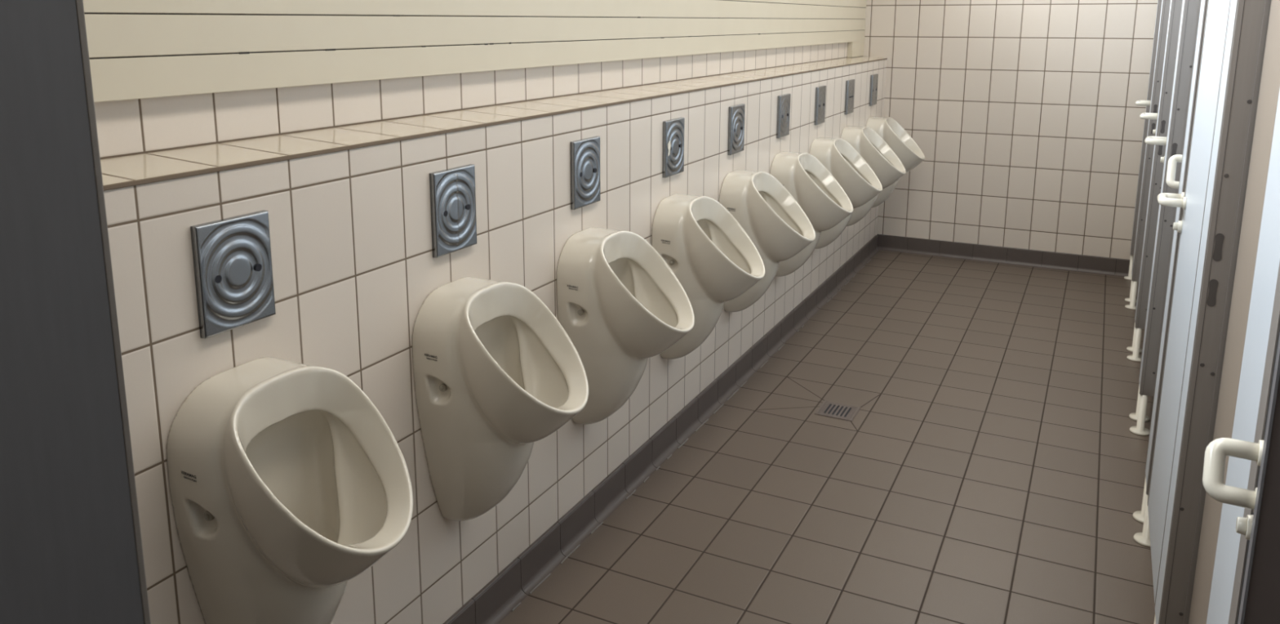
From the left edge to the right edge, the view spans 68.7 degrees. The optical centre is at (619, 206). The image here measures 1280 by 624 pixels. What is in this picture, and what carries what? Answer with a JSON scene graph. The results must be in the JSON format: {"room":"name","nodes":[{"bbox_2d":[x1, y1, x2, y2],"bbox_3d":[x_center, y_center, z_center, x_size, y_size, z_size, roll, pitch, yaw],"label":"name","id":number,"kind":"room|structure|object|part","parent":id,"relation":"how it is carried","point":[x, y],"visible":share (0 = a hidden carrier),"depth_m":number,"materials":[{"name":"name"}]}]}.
{"room":"public restroom","nodes":[
{"label":"public restroom","id":0,"kind":"room"},
{"bbox_2d":[93,42,847,159],"bbox_3d":[-0.428,-0.275,2.507,0.150,2.560,8.379,6,13,27],"label":"wall","id":1,"kind":"structure","parent":0,"point":[125,127],"depth_m":2.10,"materials":[{"name":"tile"}]},
{"bbox_2d":[83,0,866,102],"bbox_3d":[-0.347,-0.589,2.402,0.031,0.665,8.377,6,13,27],"label":"wall panel","id":2,"kind":"object","parent":1,"relation":"attached to","point":[108,35],"depth_m":2.11,"materials":[{"name":"beige paint"}]},
{"bbox_2d":[84,0,866,58],"bbox_3d":[-0.347,-0.635,2.393,0.032,0.433,8.375,6,13,27],"label":"trim","id":3,"kind":"structure","parent":1,"relation":"attached to","point":[244,52],"depth_m":2.06,"materials":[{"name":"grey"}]},
{"bbox_2d":[103,59,886,623],"bbox_3d":[-0.282,0.379,2.560,0.180,1.257,8.379,6,13,27],"label":"wall","id":4,"kind":"structure","parent":0,"point":[354,266],"depth_m":2.06,"materials":[{"name":"tile"}]},
{"bbox_2d":[190,209,275,338],"bbox_3d":[-0.645,0.110,1.575,0.015,0.187,0.148,6,13,27],"label":"flush plate","id":5,"kind":"object","parent":4,"relation":"attached to","point":[232,256],"visible":1,"depth_m":1.56,"materials":[{"name":"silver metal"}]},
{"bbox_2d":[166,356,413,623],"bbox_3d":[-0.508,0.566,1.580,0.336,0.569,0.290,6,13,27],"label":"urinal","id":6,"kind":"object","parent":4,"relation":"attached to","point":[287,483],"depth_m":1.53,"materials":[{"name":"ceramic"}]},
{"bbox_2d":[429,164,476,257],"bbox_3d":[-0.368,0.007,2.098,0.016,0.187,0.148,6,13,27],"label":"flush plate","id":7,"kind":"object","parent":4,"relation":"attached to","point":[452,190],"visible":1,"depth_m":2.08,"materials":[{"name":"silver metal"}]},
{"bbox_2d":[100,55,887,191],"bbox_3d":[-0.281,-0.247,2.435,0.183,0.019,8.379,6,13,27],"label":"ledge","id":8,"kind":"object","parent":4,"relation":"on","point":[127,171],"depth_m":1.97,"materials":[{"name":"tile"}]},
{"bbox_2d":[412,276,588,520],"bbox_3d":[-0.232,0.462,2.102,0.336,0.569,0.290,6,13,27],"label":"urinal","id":9,"kind":"object","parent":4,"relation":"attached to","point":[496,373],"depth_m":2.05,"materials":[{"name":"ceramic"}]},
{"bbox_2d":[570,136,600,209],"bbox_3d":[-0.092,-0.097,2.620,0.015,0.187,0.148,6,13,27],"label":"flush plate","id":10,"kind":"object","parent":4,"relation":"attached to","point":[585,184],"visible":1,"depth_m":2.60,"materials":[{"name":"silver metal"}]},
{"bbox_2d":[556,226,694,424],"bbox_3d":[0.044,0.358,2.624,0.336,0.569,0.290,6,13,27],"label":"urinal","id":11,"kind":"object","parent":4,"relation":"attached to","point":[620,304],"depth_m":2.56,"materials":[{"name":"ceramic"}]},
{"bbox_2d":[662,116,684,177],"bbox_3d":[0.184,-0.201,3.143,0.017,0.187,0.148,6,13,27],"label":"flush plate","id":12,"kind":"object","parent":4,"relation":"attached to","point":[673,129],"visible":1,"depth_m":3.12,"materials":[{"name":"silver metal"}]},
{"bbox_2d":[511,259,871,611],"bbox_3d":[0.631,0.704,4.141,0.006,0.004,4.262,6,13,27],"label":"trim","id":13,"kind":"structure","parent":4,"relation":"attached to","point":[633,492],"depth_m":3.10,"materials":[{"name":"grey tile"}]},
{"bbox_2d":[651,193,764,359],"bbox_3d":[0.321,0.255,3.147,0.336,0.569,0.290,6,13,27],"label":"urinal","id":14,"kind":"object","parent":4,"relation":"attached to","point":[715,261],"depth_m":3.07,"materials":[{"name":"ceramic"}]},
{"bbox_2d":[727,103,745,155],"bbox_3d":[0.460,-0.305,3.665,0.015,0.187,0.148,6,13,27],"label":"flush plate","id":15,"kind":"object","parent":4,"relation":"attached to","point":[736,113],"visible":1,"depth_m":3.64,"materials":[{"name":"silver metal"}]},
{"bbox_2d":[719,168,815,311],"bbox_3d":[0.597,0.151,3.669,0.336,0.569,0.290,6,13,27],"label":"urinal","id":16,"kind":"object","parent":4,"relation":"attached to","point":[777,225],"depth_m":3.58,"materials":[{"name":"ceramic"}]},
{"bbox_2d":[776,93,791,137],"bbox_3d":[0.736,-0.409,4.188,0.015,0.187,0.148,6,13,27],"label":"flush plate","id":17,"kind":"object","parent":4,"relation":"attached to","point":[784,100],"visible":1,"depth_m":4.17,"materials":[{"name":"silver metal"}]},
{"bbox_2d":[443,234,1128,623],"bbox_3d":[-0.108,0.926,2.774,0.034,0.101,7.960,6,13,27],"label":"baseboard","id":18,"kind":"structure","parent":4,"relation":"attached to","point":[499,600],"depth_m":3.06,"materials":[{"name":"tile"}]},
{"bbox_2d":[769,151,853,276],"bbox_3d":[0.873,0.047,4.192,0.336,0.569,0.290,6,13,27],"label":"urinal","id":19,"kind":"object","parent":4,"relation":"attached to","point":[825,203],"depth_m":4.10,"materials":[{"name":"ceramic"}]},
{"bbox_2d":[813,85,826,124],"bbox_3d":[1.012,-0.512,4.710,0.015,0.187,0.148,6,13,27],"label":"flush plate","id":20,"kind":"object","parent":4,"relation":"attached to","point":[820,91],"visible":1,"depth_m":4.68,"materials":[{"name":"silver metal"}]},
{"bbox_2d":[808,137,882,248],"bbox_3d":[1.149,-0.057,4.714,0.336,0.569,0.290,6,13,27],"label":"urinal","id":21,"kind":"object","parent":4,"relation":"attached to","point":[852,172],"depth_m":4.62,"materials":[{"name":"ceramic"}]},
{"bbox_2d":[844,79,854,114],"bbox_3d":[1.289,-0.616,5.232,0.016,0.187,0.148,6,13,27],"label":"flush plate","id":22,"kind":"object","parent":4,"relation":"attached to","point":[850,84],"visible":1,"depth_m":5.20,"materials":[{"name":"silver metal"}]},
{"bbox_2d":[840,125,906,226],"bbox_3d":[1.425,-0.161,5.237,0.336,0.569,0.290,6,13,27],"label":"urinal","id":23,"kind":"object","parent":4,"relation":"attached to","point":[882,160],"depth_m":5.14,"materials":[{"name":"ceramic"}]},
{"bbox_2d":[869,73,878,106],"bbox_3d":[1.565,-0.720,5.755,0.015,0.187,0.148,6,13,27],"label":"flush plate","id":24,"kind":"object","parent":4,"relation":"attached to","point":[873,79],"visible":1,"depth_m":5.72,"materials":[{"name":"silver metal"}]},
{"bbox_2d":[866,115,924,207],"bbox_3d":[1.702,-0.264,5.759,0.336,0.569,0.290,6,13,27],"label":"urinal","id":25,"kind":"object","parent":4,"relation":"attached to","point":[895,135],"depth_m":5.67,"materials":[{"name":"ceramic"}]},
{"bbox_2d":[499,249,1155,623],"bbox_3d":[1.018,1.177,2.031,3.450,0.100,8.679,6,13,27],"label":"floor","id":26,"kind":"structure","parent":0,"point":[989,468],"depth_m":3.13,"materials":[{"name":"tile"}]},
{"bbox_2d":[0,0,151,623],"bbox_3d":[-0.643,0.379,0.605,0.620,2.020,0.060,-9,14,-38],"label":"partition panel","id":27,"kind":"object","parent":26,"relation":"on","point":[71,548],"visible":1,"depth_m":0.71,"materials":[{"name":"grey laminate"}]},
{"bbox_2d":[814,400,860,421],"bbox_3d":[0.856,0.798,3.670,0.146,0.003,0.146,6,13,27],"label":"floor drain","id":28,"kind":"object","parent":26,"relation":"on","point":[828,408],"visible":1,"depth_m":3.67,"materials":[{"name":"metal"}]},
{"bbox_2d":[1124,0,1161,279],"bbox_3d":[3.041,-0.567,5.368,0.076,2.020,0.097,6,13,27],"label":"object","id":29,"kind":"object","parent":26,"relation":"on","point":[1159,2],"visible":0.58,"depth_m":5.39,"materials":[{"name":"metal"}]},
{"bbox_3d":[3.041,-0.643,5.365,0.024,1.870,0.077,6,13,27],"label":"panel","id":30,"kind":"part","parent":29,"relation":"part of","materials":[{"name":"metal"}]},
{"bbox_2d":[1124,0,1170,309],"bbox_3d":[2.769,-0.465,4.854,0.076,2.020,0.211,6,13,27],"label":"pilaster","id":31,"kind":"object","parent":26,"relation":"on","point":[1165,6],"visible":0.72,"depth_m":4.84,"materials":[{"name":"metal"}]},
{"bbox_2d":[1135,100,1151,106],"bbox_3d":[2.901,-0.594,5.126,0.103,1.864,0.460,7,13,32],"label":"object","id":32,"kind":"structure","parent":31,"relation":"attached to","point":[1147,103],"depth_m":4.97,"materials":[{"name":"plastic"}]},
{"bbox_3d":[2.765,-0.539,4.841,0.024,1.870,0.153,6,13,27],"label":"panel","id":33,"kind":"part","parent":31,"relation":"part of","materials":[{"name":"metal"}]},
{"bbox_2d":[1126,0,1182,361],"bbox_3d":[2.366,-0.313,4.092,0.076,2.020,0.201,6,13,27],"label":"pilaster","id":34,"kind":"object","parent":26,"relation":"on","point":[1175,11],"visible":0.83,"depth_m":4.08,"materials":[{"name":"metal"}]},
{"bbox_2d":[1139,112,1157,133],"bbox_3d":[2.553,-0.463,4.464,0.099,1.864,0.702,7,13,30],"label":"door handle","id":35,"kind":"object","parent":34,"relation":"attached to","point":[1144,115],"depth_m":4.20,"materials":[{"name":"plastic"}]},
{"bbox_3d":[2.400,-0.411,4.236,0.077,0.023,0.108,7,13,30],"label":"handle","id":36,"kind":"part","parent":35,"relation":"part of","materials":[{"name":"beige plastic"}]},
{"bbox_3d":[2.362,-0.388,4.080,0.024,1.870,0.143,6,13,27],"label":"panel","id":37,"kind":"part","parent":34,"relation":"part of","materials":[{"name":"metal"}]},
{"bbox_2d":[1128,0,1200,435],"bbox_3d":[1.971,-0.165,3.345,0.076,2.020,0.206,6,13,27],"label":"pilaster","id":38,"kind":"object","parent":26,"relation":"on","point":[1189,15],"visible":0.82,"depth_m":3.33,"materials":[{"name":"metal"}]},
{"bbox_2d":[1144,136,1166,163],"bbox_3d":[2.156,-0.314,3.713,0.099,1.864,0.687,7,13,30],"label":"door handle","id":39,"kind":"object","parent":38,"relation":"attached to","point":[1159,140],"depth_m":3.46,"materials":[{"name":"plastic"}]},
{"bbox_3d":[2.006,-0.248,3.495,0.077,0.023,0.108,7,13,30],"label":"handle","id":40,"kind":"part","parent":39,"relation":"part of","materials":[{"name":"beige plastic"}]},
{"bbox_3d":[1.967,-0.239,3.333,0.024,1.870,0.148,6,13,27],"label":"panel","id":41,"kind":"part","parent":38,"relation":"part of","materials":[{"name":"metal"}]},
{"bbox_2d":[1132,0,1207,546],"bbox_3d":[1.586,-0.020,2.616,0.076,2.020,0.211,6,13,27],"label":"pilaster","id":42,"kind":"object","parent":26,"relation":"on","point":[1143,538],"visible":0.35,"depth_m":2.66,"materials":[{"name":"metal"}]},
{"bbox_2d":[1165,154,1182,189],"bbox_3d":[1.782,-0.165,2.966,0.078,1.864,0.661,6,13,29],"label":"door handle","id":43,"kind":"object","parent":42,"relation":"attached to","point":[1171,165],"depth_m":2.75,"materials":[{"name":"plastic"}]},
{"bbox_2d":[1154,0,1271,623],"bbox_3d":[1.236,0.111,1.954,0.076,2.020,0.201,6,13,27],"label":"pilaster","id":44,"kind":"object","parent":26,"relation":"on","point":[1247,22],"visible":0.98,"depth_m":1.91,"materials":[{"name":"laminate"}]},
{"bbox_2d":[1146,0,1230,604],"bbox_3d":[1.370,-0.028,2.273,0.086,1.864,0.562,6,13,27],"label":"door","id":45,"kind":"structure","parent":44,"relation":"attached to","point":[1192,201],"depth_m":2.27,"materials":[{"name":"laminate"}]},
{"bbox_3d":[1.463,-0.019,2.483,0.063,0.023,0.103,6,13,27],"label":"handle","id":46,"kind":"part","parent":45,"relation":"part of","materials":[{"name":"beige plastic"}]},
{"bbox_3d":[1.232,0.037,1.942,0.024,1.870,0.143,6,13,27],"label":"panel","id":47,"kind":"part","parent":44,"relation":"part of","materials":[{"name":"laminate"}]},
{"bbox_2d":[1188,0,1279,623],"bbox_3d":[0.988,0.128,1.490,0.086,1.864,0.862,7,13,30],"label":"door","id":48,"kind":"structure","parent":44,"relation":"attached to","point":[1233,460],"depth_m":1.49,"materials":[{"name":"white laminate"}]},
{"bbox_3d":[0.778,0.335,1.187,0.063,0.073,0.055,7,13,30],"label":"handle","id":49,"kind":"part","parent":48,"relation":"part of","materials":[{"name":"beige plastic"}]},
{"bbox_3d":[0.963,0.149,1.386,0.022,1.864,0.321,7,13,30],"label":"panel","id":50,"kind":"part","parent":48,"relation":"part of","materials":[{"name":"laminate"}]},
{"bbox_2d":[1237,333,1279,623],"bbox_3d":[1.379,0.338,0.818,1.365,2.020,0.070,6,13,27],"label":"partition","id":51,"kind":"object","parent":26,"relation":"on","point":[1260,595],"visible":1,"depth_m":1.14,"materials":[{"name":"laminate"}]},
{"bbox_2d":[862,0,1157,259],"bbox_3d":[2.982,-0.866,5.484,3.450,2.560,0.150,6,13,27],"label":"wall","id":52,"kind":"structure","parent":0,"point":[1024,117],"depth_m":5.75,"materials":[{"name":"tile"}]},
{"bbox_2d":[876,233,1129,276],"bbox_3d":[3.006,0.363,5.610,2.897,0.101,0.034,6,13,27],"label":"baseboard","id":53,"kind":"structure","parent":52,"relation":"attached to","point":[995,254],"depth_m":5.90,"materials":[{"name":"tile"}]}
]}

